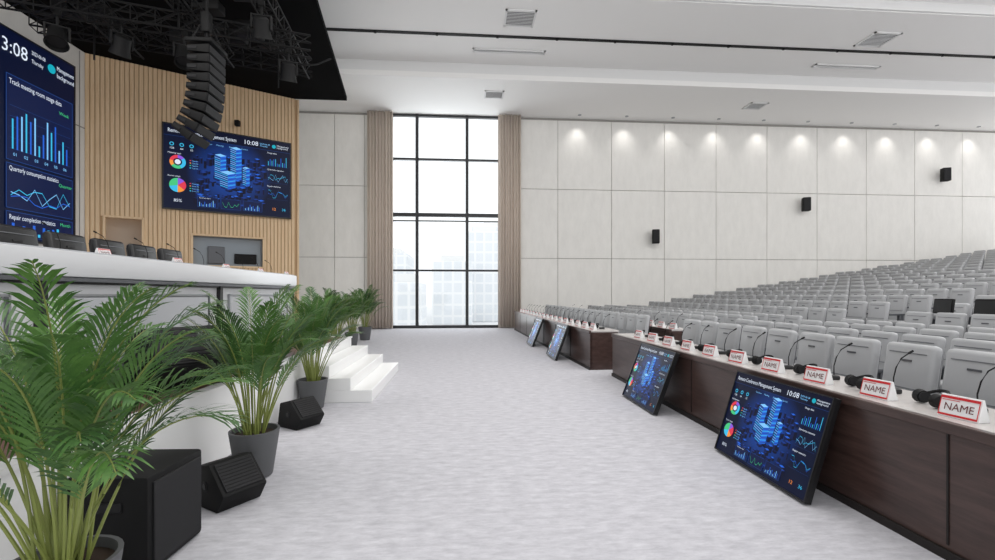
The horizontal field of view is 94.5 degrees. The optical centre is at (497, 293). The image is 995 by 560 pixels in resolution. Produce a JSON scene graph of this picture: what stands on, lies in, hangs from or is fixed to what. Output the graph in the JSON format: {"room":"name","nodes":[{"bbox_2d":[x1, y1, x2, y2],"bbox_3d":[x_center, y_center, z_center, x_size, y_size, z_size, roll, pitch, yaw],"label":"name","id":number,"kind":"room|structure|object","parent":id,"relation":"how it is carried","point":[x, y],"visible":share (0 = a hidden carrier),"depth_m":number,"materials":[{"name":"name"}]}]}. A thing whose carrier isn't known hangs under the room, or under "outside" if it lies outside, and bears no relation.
{"room":"assembly chamber","nodes":[
{"label":"assembly chamber","id":0,"kind":"room"},
{"bbox_2d":[0,23,75,243],"bbox_3d":[-11.995,-4.000,8.396,0.133,5.300,10.140,0,0,-4],"label":"display screen","id":1,"kind":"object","parent":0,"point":[38,87],"depth_m":12.19,"materials":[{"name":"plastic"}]},
{"bbox_2d":[0,0,84,246],"bbox_3d":[-11.961,-2.850,5.120,0.310,8.880,17.700,0,0,-4],"label":"wall","id":2,"kind":"structure","parent":0,"point":[17,21],"depth_m":13.64,"materials":[{"name":"white paint"}]},
{"bbox_2d":[4,0,346,100],"bbox_3d":[-7.981,-7.375,6.797,11.100,0.150,20.750,0,0,-4],"label":"ceiling","id":3,"kind":"structure","parent":0,"point":[303,16],"depth_m":13.68,"materials":[{"name":"black paint"}]},
{"bbox_2d":[0,0,330,87],"bbox_3d":[-7.215,-6.396,9.974,6.799,1.769,4.320,0,0,-21],"label":"lighting truss","id":4,"kind":"object","parent":3,"relation":"hanging from","point":[92,13],"visible":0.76,"depth_m":10.24,"materials":[{"name":"black metal"}]},
{"bbox_2d":[43,9,70,52],"bbox_3d":[-8.626,-5.168,9.008,0.390,0.783,0.463,0,0,-39],"label":"spotlight","id":5,"kind":"object","parent":4,"relation":"hanging from","point":[56,38],"visible":1,"depth_m":8.99,"materials":[{"name":"black metal"}]},
{"bbox_2d":[108,20,133,59],"bbox_3d":[-7.706,-5.208,9.414,0.463,0.783,0.390,0,0,34],"label":"spotlight","id":6,"kind":"object","parent":4,"relation":"hanging from","point":[122,44],"visible":0.98,"depth_m":9.31,"materials":[{"name":"black metal"}]},
{"bbox_2d":[173,30,190,70],"bbox_3d":[-6.626,-5.172,9.732,0.390,0.776,0.446,0,0,-39],"label":"spotlight","id":7,"kind":"object","parent":4,"relation":"hanging from","point":[180,52],"visible":0.62,"depth_m":9.67,"materials":[{"name":"black metal"}]},
{"bbox_2d":[250,0,272,39],"bbox_3d":[-4.767,-5.508,9.308,0.390,0.783,0.463,0,0,-16],"label":"spotlight","id":8,"kind":"object","parent":4,"relation":"hanging from","point":[260,25],"visible":1,"depth_m":9.21,"materials":[{"name":"black metal"}]},
{"bbox_2d":[279,48,297,82],"bbox_3d":[-4.760,-5.172,10.466,0.390,0.776,0.446,0,0,-27],"label":"spotlight","id":9,"kind":"object","parent":4,"relation":"hanging from","point":[289,71],"visible":1,"depth_m":10.35,"materials":[{"name":"black metal"}]},
{"bbox_2d":[171,0,227,148],"bbox_3d":[-5.806,-5.109,8.985,0.735,4.383,0.631,0,0,-4],"label":"speaker","id":10,"kind":"object","parent":3,"relation":"hanging from","point":[207,73],"visible":1,"depth_m":8.76},
{"bbox_2d":[85,53,298,320],"bbox_3d":[-10.094,-2.815,15.777,6.040,8.930,0.605,0,0,-34],"label":"wall","id":11,"kind":"structure","parent":0,"point":[127,104],"depth_m":14.89,"materials":[{"name":"beige wood"}]},
{"bbox_2d":[162,121,290,218],"bbox_3d":[-9.264,-4.170,15.976,3.860,2.800,0.154,0,0,-34],"label":"display screen","id":12,"kind":"object","parent":11,"relation":"attached to","point":[236,174],"visible":0.93,"depth_m":15.85,"materials":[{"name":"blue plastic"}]},
{"bbox_2d":[167,328,944,559],"bbox_3d":[7.267,1.650,10.072,42.000,0.100,27.000,0,0,-4],"label":"floor","id":13,"kind":"structure","parent":0,"point":[482,444],"depth_m":3.88,"materials":[{"name":"grey carpet"}]},
{"bbox_2d":[0,259,252,559],"bbox_3d":[-1.966,0.735,2.009,1.658,1.724,1.490,0,0,-11],"label":"potted palm","id":14,"kind":"object","parent":13,"relation":"on","point":[43,423],"visible":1,"depth_m":1.90,"materials":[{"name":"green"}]},
{"bbox_2d":[67,449,200,559],"bbox_3d":[-2.190,1.315,2.820,0.475,0.570,0.508,0,0,-1],"label":"speaker","id":15,"kind":"object","parent":13,"relation":"on","point":[155,513],"visible":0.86,"depth_m":2.65},
{"bbox_2d":[0,336,351,559],"bbox_3d":[-7.069,1.022,3.461,9.020,1.135,11.460,0,0,-4],"label":"stage platform","id":16,"kind":"object","parent":13,"relation":"on","point":[209,435],"visible":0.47,"depth_m":3.98,"materials":[{"name":"white paint"}]},
{"bbox_2d":[0,224,38,245],"bbox_3d":[-4.851,-0.135,4.871,0.686,1.180,0.632,0,0,-4],"label":"chair","id":17,"kind":"object","parent":16,"relation":"on","point":[8,233],"visible":0.08,"depth_m":4.87,"materials":[{"name":"black leather"}]},
{"bbox_2d":[42,231,86,251],"bbox_3d":[-4.900,-0.135,5.529,0.686,1.180,0.632,0,0,-4],"label":"chair","id":18,"kind":"object","parent":16,"relation":"on","point":[50,239],"visible":0.15,"depth_m":5.44,"materials":[{"name":"black leather"}]},
{"bbox_2d":[88,238,125,255],"bbox_3d":[-4.949,-0.135,6.187,0.686,1.180,0.632,0,0,-4],"label":"chair","id":19,"kind":"object","parent":16,"relation":"on","point":[116,248],"visible":0.09,"depth_m":6.13,"materials":[{"name":"black leather"}]},
{"bbox_2d":[126,244,156,258],"bbox_3d":[-4.999,-0.135,6.845,0.686,1.180,0.632,0,0,-4],"label":"chair","id":20,"kind":"object","parent":16,"relation":"on","point":[133,250],"visible":0.13,"depth_m":6.73,"materials":[{"name":"black leather"}]},
{"bbox_2d":[0,242,297,416],"bbox_3d":[-3.856,0.252,4.752,0.780,1.216,7.805,0,0,-4],"label":"desk","id":21,"kind":"object","parent":16,"relation":"on","point":[98,276],"visible":0.45,"depth_m":4.43,"materials":[{"name":"grey"}]},
{"bbox_2d":[156,248,182,260],"bbox_3d":[-5.048,-0.135,7.503,0.686,1.180,0.632,0,0,-4],"label":"chair","id":22,"kind":"object","parent":16,"relation":"on","point":[162,254],"visible":0.09,"depth_m":7.34,"materials":[{"name":"black leather"}]},
{"bbox_2d":[124,325,233,392],"bbox_3d":[-3.039,0.592,4.406,0.722,0.557,0.680,0,0,30],"label":"stage monitor speaker","id":23,"kind":"object","parent":16,"relation":"on","point":[188,364],"visible":0.17,"depth_m":4.18},
{"bbox_2d":[201,452,265,512],"bbox_3d":[-2.073,1.431,3.556,0.436,0.337,0.360,0,0,30],"label":"stage monitor speaker","id":24,"kind":"object","parent":13,"relation":"on","point":[231,481],"visible":0.91,"depth_m":3.43},
{"bbox_2d":[162,284,342,476],"bbox_3d":[-2.140,0.752,4.040,1.439,1.690,1.355,0,0,-11],"label":"potted palm","id":25,"kind":"object","parent":13,"relation":"on","point":[259,438],"visible":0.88,"depth_m":3.94,"materials":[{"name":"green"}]},
{"bbox_2d":[278,396,323,430],"bbox_3d":[-2.385,1.431,5.588,0.436,0.337,0.360,0,0,30],"label":"stage monitor speaker","id":26,"kind":"object","parent":13,"relation":"on","point":[301,413],"visible":0.99,"depth_m":5.47},
{"bbox_2d":[276,286,363,407],"bbox_3d":[-2.618,0.742,6.455,1.431,1.711,1.424,0,0,22],"label":"potted palm","id":27,"kind":"object","parent":13,"relation":"on","point":[313,384],"visible":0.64,"depth_m":6.33,"materials":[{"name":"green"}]},
{"bbox_2d":[295,288,362,335],"bbox_3d":[-3.823,0.726,10.346,1.397,1.743,1.483,0,0,-36],"label":"potted palm","id":28,"kind":"object","parent":13,"relation":"on","point":[337,297],"visible":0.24,"depth_m":10.18,"materials":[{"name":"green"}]},
{"bbox_2d":[320,287,363,333],"bbox_3d":[-4.202,0.715,11.989,1.468,1.764,1.475,0,0,-14],"label":"potted palm","id":29,"kind":"object","parent":13,"relation":"on","point":[325,289],"visible":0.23,"depth_m":12.02,"materials":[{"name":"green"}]},
{"bbox_2d":[314,345,397,402],"bbox_3d":[-2.426,1.330,8.141,0.940,0.540,2.750,0,0,-4],"label":"steps","id":30,"kind":"structure","parent":13,"relation":"on","point":[353,374],"depth_m":7.36,"materials":[{"name":"white paint"}]},
{"bbox_2d":[341,289,373,345],"bbox_3d":[-4.476,0.726,14.098,1.483,1.743,1.397,0,0,29],"label":"potted palm","id":31,"kind":"object","parent":13,"relation":"on","point":[354,339],"visible":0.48,"depth_m":14.00,"materials":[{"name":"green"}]},
{"bbox_2d":[351,284,386,339],"bbox_3d":[-4.627,0.627,16.029,1.615,1.940,1.622,0,0,-28],"label":"potted palm","id":32,"kind":"object","parent":13,"relation":"on","point":[366,330],"visible":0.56,"depth_m":15.86,"materials":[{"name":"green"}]},
{"bbox_2d":[527,317,543,346],"bbox_3d":[1.179,1.171,14.454,0.387,0.854,1.174,0,0,-4],"label":"display screen","id":33,"kind":"object","parent":13,"relation":"on","point":[538,322],"visible":1,"depth_m":14.28,"materials":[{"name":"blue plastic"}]},
{"bbox_2d":[546,322,569,360],"bbox_3d":[1.506,1.171,11.570,0.367,0.853,1.174,0,0,-4],"label":"display screen","id":34,"kind":"object","parent":13,"relation":"on","point":[561,330],"visible":1,"depth_m":11.41,"materials":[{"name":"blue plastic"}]},
{"bbox_2d":[514,311,618,369],"bbox_3d":[1.663,1.185,15.127,0.657,0.830,10.916,0,0,-6],"label":"desk","id":35,"kind":"object","parent":13,"relation":"on","point":[591,349],"visible":0.8,"depth_m":10.37,"materials":[{"name":"brown wood"}]},
{"bbox_2d":[601,311,610,327],"bbox_3d":[2.705,1.029,12.460,0.694,1.142,0.575,0,0,-7],"label":"chair","id":36,"kind":"object","parent":13,"relation":"on","point":[606,320],"visible":0.2,"depth_m":12.38,"materials":[{"name":"grey leather"}]},
{"bbox_2d":[608,311,619,329],"bbox_3d":[2.768,1.029,11.882,0.694,1.142,0.575,0,0,-5],"label":"chair","id":37,"kind":"object","parent":13,"relation":"on","point":[614,318],"visible":0.16,"depth_m":11.76,"materials":[{"name":"grey fabric"}]},
{"bbox_2d":[617,312,627,332],"bbox_3d":[2.831,1.029,11.300,0.694,1.142,0.575,0,0,-2],"label":"chair","id":38,"kind":"object","parent":13,"relation":"on","point":[623,317],"visible":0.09,"depth_m":11.17,"materials":[{"name":"grey leather"}]},
{"bbox_2d":[625,313,637,332],"bbox_3d":[2.893,1.029,10.728,0.694,1.142,0.575,0,0,-5],"label":"chair","id":39,"kind":"object","parent":13,"relation":"on","point":[632,318],"visible":0.16,"depth_m":10.66,"materials":[{"name":"grey leather"}]},
{"bbox_2d":[636,314,650,333],"bbox_3d":[2.956,1.029,10.152,0.694,1.142,0.575,0,0,-7],"label":"chair","id":40,"kind":"object","parent":13,"relation":"on","point":[643,321],"visible":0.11,"depth_m":10.04,"materials":[{"name":"grey leather"}]},
{"bbox_2d":[622,343,679,415],"bbox_3d":[2.177,1.181,6.631,0.367,0.834,1.184,0,0,-4],"label":"display screen","id":41,"kind":"object","parent":13,"relation":"on","point":[653,367],"visible":1,"depth_m":6.49,"materials":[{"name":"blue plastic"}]},
{"bbox_2d":[588,305,717,327],"bbox_3d":[4.163,1.044,15.284,0.689,1.112,10.435,0,0,-4],"label":"seats","id":42,"kind":"object","parent":13,"relation":"on","point":[667,317],"visible":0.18,"depth_m":12.58,"materials":[{"name":"grey fabric"}]},
{"bbox_2d":[648,324,682,340],"bbox_3d":[3.506,1.185,15.360,0.537,0.830,10.712,0,0,-5],"label":"desk","id":43,"kind":"object","parent":13,"relation":"on","point":[677,333],"visible":0.16,"depth_m":10.25,"materials":[{"name":"brown wood"}]},
{"bbox_2d":[604,305,757,323],"bbox_3d":[5.069,1.044,15.643,0.689,1.112,11.015,0,0,-4],"label":"seats","id":44,"kind":"object","parent":13,"relation":"on","point":[722,318],"visible":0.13,"depth_m":11.95,"materials":[{"name":"grey fabric"}]},
{"bbox_2d":[682,319,700,344],"bbox_3d":[3.238,1.029,8.267,0.694,1.142,0.575,0,0,-6],"label":"chair","id":45,"kind":"object","parent":13,"relation":"on","point":[692,331],"visible":0.13,"depth_m":8.19,"materials":[{"name":"grey leather"}]},
{"bbox_2d":[698,321,718,345],"bbox_3d":[3.281,1.029,7.686,0.694,1.142,0.575,0,0,-4],"label":"chair","id":46,"kind":"object","parent":13,"relation":"on","point":[709,335],"visible":0.2,"depth_m":7.62,"materials":[{"name":"grey leather"}]},
{"bbox_2d":[627,305,802,331],"bbox_3d":[6.116,1.044,15.721,0.689,1.112,11.015,0,0,-4],"label":"seats","id":47,"kind":"object","parent":13,"relation":"on","point":[795,319],"visible":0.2,"depth_m":11.63,"materials":[{"name":"grey fabric"}]},
{"bbox_2d":[716,323,741,350],"bbox_3d":[3.324,1.029,7.112,0.694,1.142,0.575,0,0,-7],"label":"chair","id":48,"kind":"object","parent":13,"relation":"on","point":[733,339],"visible":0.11,"depth_m":7.05,"materials":[{"name":"grey leather"}]},
{"bbox_2d":[739,325,767,358],"bbox_3d":[3.368,1.029,6.527,0.694,1.142,0.575,0,0,-2],"label":"chair","id":49,"kind":"object","parent":13,"relation":"on","point":[749,335],"visible":0.18,"depth_m":6.44,"materials":[{"name":"grey leather"}]},
{"bbox_2d":[714,370,841,504],"bbox_3d":[2.417,1.190,4.102,0.307,0.811,1.244,0,0,-4],"label":"display screen","id":50,"kind":"object","parent":13,"relation":"on","point":[780,432],"visible":1,"depth_m":3.92,"materials":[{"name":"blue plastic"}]},
{"bbox_2d":[765,328,798,365],"bbox_3d":[3.411,1.029,5.949,0.694,1.142,0.575,0,0,-2],"label":"chair","id":51,"kind":"object","parent":13,"relation":"on","point":[780,342],"visible":0.16,"depth_m":5.85,"materials":[{"name":"grey leather"}]},
{"bbox_2d":[611,333,994,559],"bbox_3d":[2.846,1.185,5.127,0.657,0.830,7.810,0,0,-4],"label":"desk","id":52,"kind":"object","parent":13,"relation":"on","point":[925,476],"visible":0.65,"depth_m":3.15,"materials":[{"name":"brown wood"}]},
{"bbox_2d":[662,336,675,345],"bbox_3d":[2.570,0.702,6.891,0.093,0.135,0.220,0,0,-11],"label":"name plate","id":53,"kind":"object","parent":52,"relation":"on","point":[669,341],"visible":1,"depth_m":6.84,"materials":[{"name":"white"}]},
{"bbox_2d":[681,339,694,350],"bbox_3d":[2.613,0.702,6.313,0.093,0.135,0.220,0,0,-8],"label":"name plate","id":54,"kind":"object","parent":52,"relation":"on","point":[688,345],"visible":1,"depth_m":6.27,"materials":[{"name":"white"}]},
{"bbox_2d":[702,344,719,356],"bbox_3d":[2.656,0.702,5.734,0.093,0.135,0.220,0,0,-10],"label":"name plate","id":55,"kind":"object","parent":52,"relation":"on","point":[708,350],"visible":1,"depth_m":5.69,"materials":[{"name":"white"}]},
{"bbox_2d":[728,349,748,363],"bbox_3d":[2.700,0.702,5.156,0.093,0.135,0.220,0,0,-11],"label":"name plate","id":56,"kind":"object","parent":52,"relation":"on","point":[736,356],"visible":1,"depth_m":5.12,"materials":[{"name":"white paper"}]},
{"bbox_2d":[752,355,773,363],"bbox_3d":[2.874,0.712,4.935,0.150,0.114,0.220,0,0,-16],"label":"headphones","id":57,"kind":"object","parent":52,"relation":"on","point":[755,359],"visible":0.55,"depth_m":4.98,"materials":[{"name":"black plastic"}]},
{"bbox_2d":[761,356,785,372],"bbox_3d":[2.743,0.702,4.578,0.093,0.135,0.220,0,0,-10],"label":"name plate","id":58,"kind":"object","parent":52,"relation":"on","point":[775,365],"visible":1,"depth_m":4.54,"materials":[{"name":"white paper"}]},
{"bbox_2d":[793,364,817,373],"bbox_3d":[2.921,0.712,4.329,0.150,0.114,0.220,0,0,4],"label":"headphones","id":59,"kind":"object","parent":52,"relation":"on","point":[797,368],"visible":0.56,"depth_m":4.38,"materials":[{"name":"black plastic"}]},
{"bbox_2d":[803,365,833,384],"bbox_3d":[2.787,0.702,3.999,0.093,0.135,0.220,0,0,-12],"label":"name plate","id":60,"kind":"object","parent":52,"relation":"on","point":[814,374],"visible":1,"depth_m":3.97,"materials":[{"name":"white paper"}]},
{"bbox_2d":[844,374,873,388],"bbox_3d":[2.963,0.712,3.740,0.150,0.114,0.220,0,0,12],"label":"headphones","id":61,"kind":"object","parent":52,"relation":"on","point":[851,380],"visible":0.66,"depth_m":3.79,"materials":[{"name":"black plastic"}]},
{"bbox_2d":[860,377,897,400],"bbox_3d":[2.830,0.702,3.421,0.093,0.135,0.220,0,0,-9],"label":"name plate","id":62,"kind":"object","parent":52,"relation":"on","point":[870,387],"visible":1,"depth_m":3.39,"materials":[{"name":"white"}]},
{"bbox_2d":[912,389,950,407],"bbox_3d":[3.006,0.712,3.161,0.150,0.114,0.220,0,0,13],"label":"headphones","id":63,"kind":"object","parent":52,"relation":"on","point":[919,395],"visible":0.73,"depth_m":3.21,"materials":[{"name":"black plastic"}]},
{"bbox_2d":[937,393,989,423],"bbox_3d":[2.873,0.702,2.843,0.093,0.135,0.220,0,0,-10],"label":"name plate","id":64,"kind":"object","parent":52,"relation":"on","point":[953,406],"visible":1,"depth_m":2.81,"materials":[{"name":"white"}]},
{"bbox_2d":[796,332,835,369],"bbox_3d":[3.455,1.029,5.370,0.694,1.142,0.575,0,0,-2],"label":"chair","id":65,"kind":"object","parent":13,"relation":"on","point":[815,348],"visible":0.16,"depth_m":5.30,"materials":[{"name":"grey leather"}]},
{"bbox_2d":[831,336,880,378],"bbox_3d":[3.498,1.029,4.799,0.694,1.142,0.575,0,0,-7],"label":"chair","id":66,"kind":"object","parent":13,"relation":"on","point":[862,357],"visible":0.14,"depth_m":4.76,"materials":[{"name":"grey leather"}]},
{"bbox_2d":[735,319,994,394],"bbox_3d":[4.780,1.044,5.453,0.689,1.112,7.535,0,0,-4],"label":"seats","id":67,"kind":"object","parent":13,"relation":"on","point":[883,337],"visible":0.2,"depth_m":5.90,"materials":[{"name":"grey fabric"}]},
{"bbox_2d":[800,319,994,393],"bbox_3d":[5.814,1.044,5.711,0.689,1.112,6.375,0,0,-4],"label":"seats","id":68,"kind":"object","parent":13,"relation":"on","point":[948,335],"visible":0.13,"depth_m":6.66,"materials":[{"name":"grey fabric"}]},
{"bbox_2d":[882,342,942,394],"bbox_3d":[3.542,1.029,4.215,0.694,1.142,0.575,0,0,-3],"label":"chair","id":69,"kind":"object","parent":13,"relation":"on","point":[920,369],"visible":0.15,"depth_m":4.15,"materials":[{"name":"grey leather"}]},
{"bbox_2d":[841,319,994,337],"bbox_3d":[6.820,1.044,6.332,0.689,1.112,5.795,0,0,-4],"label":"seats","id":70,"kind":"object","parent":13,"relation":"on","point":[918,326],"visible":0.12,"depth_m":7.58,"materials":[{"name":"grey fabric"}]},
{"bbox_2d":[941,348,994,408],"bbox_3d":[3.584,1.029,3.641,0.694,1.142,0.575,0,0,-6],"label":"chair","id":71,"kind":"object","parent":13,"relation":"on","point":[964,370],"visible":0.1,"depth_m":3.69,"materials":[{"name":"grey fabric"}]},
{"bbox_2d":[296,0,994,130],"bbox_3d":[7.790,-8.950,9.785,43.000,1.100,25.750,0,0,-4],"label":"ceiling","id":72,"kind":"structure","parent":0,"point":[403,67],"depth_m":17.73,"materials":[{"name":"white paint"}]},
{"bbox_2d":[367,110,392,327],"bbox_3d":[-5.375,-3.405,21.067,1.169,9.950,0.159,0,0,-4],"label":"curtain","id":73,"kind":"object","parent":72,"relation":"hanging from","point":[379,123],"visible":0.93,"depth_m":21.06,"materials":[{"name":"beige fabric"}]},
{"bbox_2d":[484,90,503,98],"bbox_3d":[-0.147,-8.380,19.343,0.800,0.040,0.700,0,0,-4],"label":"ceiling vent","id":74,"kind":"object","parent":72,"relation":"in","point":[489,94],"visible":1,"depth_m":19.34,"materials":[{"name":"white metal"}]},
{"bbox_2d":[472,48,545,54],"bbox_3d":[0.427,-8.980,17.030,2.700,0.040,0.250,0,0,-4],"label":"ceiling vent","id":75,"kind":"object","parent":72,"relation":"in","point":[478,50],"visible":1,"depth_m":17.00,"materials":[{"name":"white metal"}]},
{"bbox_2d":[498,114,520,327],"bbox_3d":[0.570,-3.405,21.512,1.086,9.950,0.156,0,0,-4],"label":"curtain","id":76,"kind":"object","parent":72,"relation":"hanging from","point":[509,126],"visible":0.95,"depth_m":21.48,"materials":[{"name":"beige fabric"}]},
{"bbox_2d":[503,9,536,27],"bbox_3d":[0.730,-8.980,14.997,1.000,0.040,0.900,0,0,-4],"label":"ceiling vent","id":77,"kind":"object","parent":72,"relation":"in","point":[513,17],"visible":1,"depth_m":14.97,"materials":[{"name":"white metal"}]},
{"bbox_2d":[742,102,768,109],"bbox_3d":[11.498,-8.380,20.517,0.800,0.040,0.700,0,0,-4],"label":"ceiling vent","id":78,"kind":"object","parent":72,"relation":"in","point":[753,105],"visible":1,"depth_m":20.51,"materials":[{"name":"white metal"}]},
{"bbox_2d":[811,63,880,69],"bbox_3d":[13.779,-8.980,18.181,2.700,0.040,0.250,0,0,-4],"label":"ceiling light","id":79,"kind":"object","parent":72,"relation":"in","point":[835,66],"visible":1,"depth_m":18.16,"materials":[{"name":"white"}]},
{"bbox_2d":[853,31,902,47],"bbox_3d":[13.422,-8.980,16.249,1.000,0.040,0.900,0,0,-4],"label":"ceiling vent","id":80,"kind":"object","parent":72,"relation":"in","point":[877,39],"visible":1,"depth_m":16.22,"materials":[{"name":"white metal"}]},
{"bbox_2d":[299,111,994,328],"bbox_3d":[6.843,-3.500,22.405,43.000,10.200,0.260,0,0,-4],"label":"wall","id":81,"kind":"structure","parent":0,"point":[724,200],"depth_m":22.48,"materials":[{"name":"grey paint"}]},
{"bbox_2d":[393,114,497,327],"bbox_3d":[-2.325,-3.377,21.637,5.300,10.025,0.180,0,0,-4],"label":"window","id":82,"kind":"structure","parent":81,"relation":"in","point":[416,159],"depth_m":21.54,"materials":[{"name":"black"}]},
{"bbox_2d":[652,229,659,243],"bbox_3d":[7.592,-2.750,22.068,0.340,0.660,0.455,0,0,16],"label":"wall speaker","id":83,"kind":"object","parent":81,"relation":"attached to","point":[655,232],"visible":1,"depth_m":21.86,"materials":[{"name":"black plastic"}]},
{"bbox_2d":[801,197,810,211],"bbox_3d":[15.171,-4.400,22.637,0.340,0.660,0.455,0,0,16],"label":"wall speaker","id":84,"kind":"object","parent":81,"relation":"attached to","point":[805,201],"visible":1,"depth_m":22.44,"materials":[{"name":"black plastic"}]},
{"bbox_2d":[940,167,950,181],"bbox_3d":[22.550,-6.000,23.190,0.340,0.660,0.455,0,0,16],"label":"wall speaker","id":85,"kind":"object","parent":81,"relation":"attached to","point":[945,173],"visible":1,"depth_m":23.00,"materials":[{"name":"black plastic"}]},
{"bbox_3d":[18.208,0.128,10.942,21.650,2.945,24.000,0,0,-4],"label":"floor","id":86,"kind":"structure","parent":0,"visible":0},
{"bbox_2d":[648,301,846,325],"bbox_3d":[7.163,0.889,15.800,0.689,1.112,11.015,0,0,-4],"label":"seats","id":87,"kind":"object","parent":86,"relation":"on","point":[833,314],"visible":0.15,"depth_m":12.73,"materials":[{"name":"grey fabric"}]},
{"bbox_2d":[671,298,889,322],"bbox_3d":[8.210,0.734,15.879,0.689,1.112,11.015,0,0,-4],"label":"seats","id":88,"kind":"object","parent":86,"relation":"on","point":[878,311],"visible":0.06,"depth_m":12.19,"materials":[{"name":"grey fabric"}]},
{"bbox_2d":[693,294,932,325],"bbox_3d":[9.257,0.579,15.957,0.689,1.112,11.015,0,0,-4],"label":"seats","id":89,"kind":"object","parent":86,"relation":"on","point":[898,304],"visible":0.2,"depth_m":11.87,"materials":[{"name":"grey fabric"}]},
{"bbox_2d":[714,288,974,323],"bbox_3d":[10.304,0.424,16.035,0.689,1.112,11.015,0,0,-4],"label":"seats","id":90,"kind":"object","parent":86,"relation":"on","point":[961,295],"visible":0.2,"depth_m":12.65,"materials":[{"name":"grey fabric"}]},
{"bbox_2d":[736,282,994,324],"bbox_3d":[11.351,0.269,16.114,0.689,1.112,11.015,0,0,-4],"label":"seats","id":91,"kind":"object","parent":86,"relation":"on","point":[981,288],"visible":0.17,"depth_m":13.41,"materials":[{"name":"grey fabric"}]},
{"bbox_2d":[757,277,994,298],"bbox_3d":[12.398,0.114,16.193,0.689,1.112,11.015,0,0,-4],"label":"seats","id":92,"kind":"object","parent":86,"relation":"on","point":[989,280],"visible":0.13,"depth_m":14.62,"materials":[{"name":"grey fabric"}]},
{"bbox_2d":[779,273,994,291],"bbox_3d":[13.445,-0.041,16.271,0.689,1.112,11.015,0,0,-4],"label":"seats","id":93,"kind":"object","parent":86,"relation":"on","point":[976,276],"visible":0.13,"depth_m":15.70,"materials":[{"name":"grey fabric"}]},
{"bbox_2d":[800,269,994,289],"bbox_3d":[14.492,-0.196,16.350,0.689,1.112,11.015,0,0,-4],"label":"seats","id":94,"kind":"object","parent":86,"relation":"on","point":[986,271],"visible":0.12,"depth_m":16.43,"materials":[{"name":"grey leather"}]},
{"bbox_2d":[818,266,994,282],"bbox_3d":[15.509,-0.351,16.831,0.689,1.112,10.435,0,0,-4],"label":"seats","id":95,"kind":"object","parent":86,"relation":"on","point":[984,267],"visible":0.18,"depth_m":17.48,"materials":[{"name":"grey leather"}]},
{"bbox_2d":[835,263,994,275],"bbox_3d":[16.516,-0.506,17.451,0.689,1.112,9.855,0,0,-4],"label":"seats","id":96,"kind":"object","parent":86,"relation":"on","point":[985,264],"visible":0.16,"depth_m":18.09,"materials":[{"name":"grey leather"}]},
{"bbox_2d":[861,260,994,272],"bbox_3d":[17.544,-0.661,17.782,0.689,1.112,8.695,0,0,-4],"label":"seats","id":97,"kind":"object","parent":86,"relation":"on","point":[990,261],"visible":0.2,"depth_m":18.80,"materials":[{"name":"grey leather"}]},
{"bbox_2d":[877,258,994,268],"bbox_3d":[18.550,-0.816,18.402,0.689,1.112,8.115,0,0,-4],"label":"seats","id":98,"kind":"object","parent":86,"relation":"on","point":[986,259],"visible":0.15,"depth_m":19.38,"materials":[{"name":"grey leather"}]},
{"bbox_2d":[904,311,994,337],"bbox_3d":[7.848,0.889,6.663,0.689,1.112,4.635,0,0,-4],"label":"seats","id":99,"kind":"object","parent":86,"relation":"on","point":[955,319],"visible":0.21,"depth_m":8.07,"materials":[{"name":"grey fabric"}]},
{"bbox_2d":[933,299,954,312],"bbox_3d":[8.083,0.242,8.328,0.104,0.315,0.340,0,0,-4],"label":"monitor","id":100,"kind":"object","parent":99,"relation":"attached to","point":[940,305],"visible":0.77,"depth_m":8.29,"materials":[{"name":"black plastic"}]},
{"bbox_2d":[973,299,994,313],"bbox_3d":[8.134,0.242,7.650,0.104,0.315,0.340,0,0,-4],"label":"monitor","id":101,"kind":"object","parent":99,"relation":"attached to","point":[982,306],"visible":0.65,"depth_m":7.65,"materials":[{"name":"black plastic"}]},
{"bbox_2d":[904,256,994,266],"bbox_3d":[19.578,-0.971,18.734,0.689,1.112,6.955,0,0,-4],"label":"seats","id":102,"kind":"object","parent":86,"relation":"on","point":[952,260],"visible":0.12,"depth_m":20.03,"materials":[{"name":"grey leather"}]},
{"bbox_2d":[919,254,994,269],"bbox_3d":[20.585,-1.126,19.354,0.689,1.112,6.375,0,0,-4],"label":"seats","id":103,"kind":"object","parent":86,"relation":"on","point":[940,259],"visible":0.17,"depth_m":20.65,"materials":[{"name":"grey leather"}]},
{"bbox_2d":[954,303,974,332],"bbox_3d":[8.855,0.734,7.283,0.689,1.112,4.055,0,0,-4],"label":"seats","id":104,"kind":"object","parent":86,"relation":"on","point":[959,307],"visible":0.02,"depth_m":8.85,"materials":[{"name":"grey fabric"}]},
{"label":"outside","id":105,"kind":"structure","parent":0,"visible":0},
{"bbox_2d":[427,306,497,324],"bbox_3d":[-7.479,4.700,99.720,200.000,0.200,150.000,0,0,-4],"label":"ground","id":106,"kind":"structure","parent":105,"point":[429,308],"depth_m":74.24,"materials":[{"name":"white"}]},
{"bbox_2d":[393,248,413,281],"bbox_3d":[-20.692,-1.950,88.701,8.000,13.100,12.000,0,0,-4],"label":"office building","id":107,"kind":"structure","parent":106,"relation":"on","point":[401,260],"depth_m":82.97,"materials":[{"name":"white"}]},
{"bbox_2d":[393,274,426,324],"bbox_3d":[-11.468,1.050,59.308,4.000,7.100,8.000,0,0,-4],"label":"office building","id":108,"kind":"structure","parent":106,"relation":"on","point":[404,286],"depth_m":55.36,"materials":[{"name":"white"}]},
{"bbox_2d":[432,255,471,324],"bbox_3d":[-7.205,-0.700,74.670,6.000,10.600,12.000,0,0,-4],"label":"office building","id":109,"kind":"structure","parent":106,"relation":"on","point":[448,288],"depth_m":68.68,"materials":[{"name":"white"}]},
{"bbox_2d":[469,226,497,321],"bbox_3d":[-2.343,-3.450,82.055,6.000,16.100,12.000,0,0,-4],"label":"office building","id":110,"kind":"structure","parent":106,"relation":"on","point":[483,241],"depth_m":76.06,"materials":[{"name":"white"}]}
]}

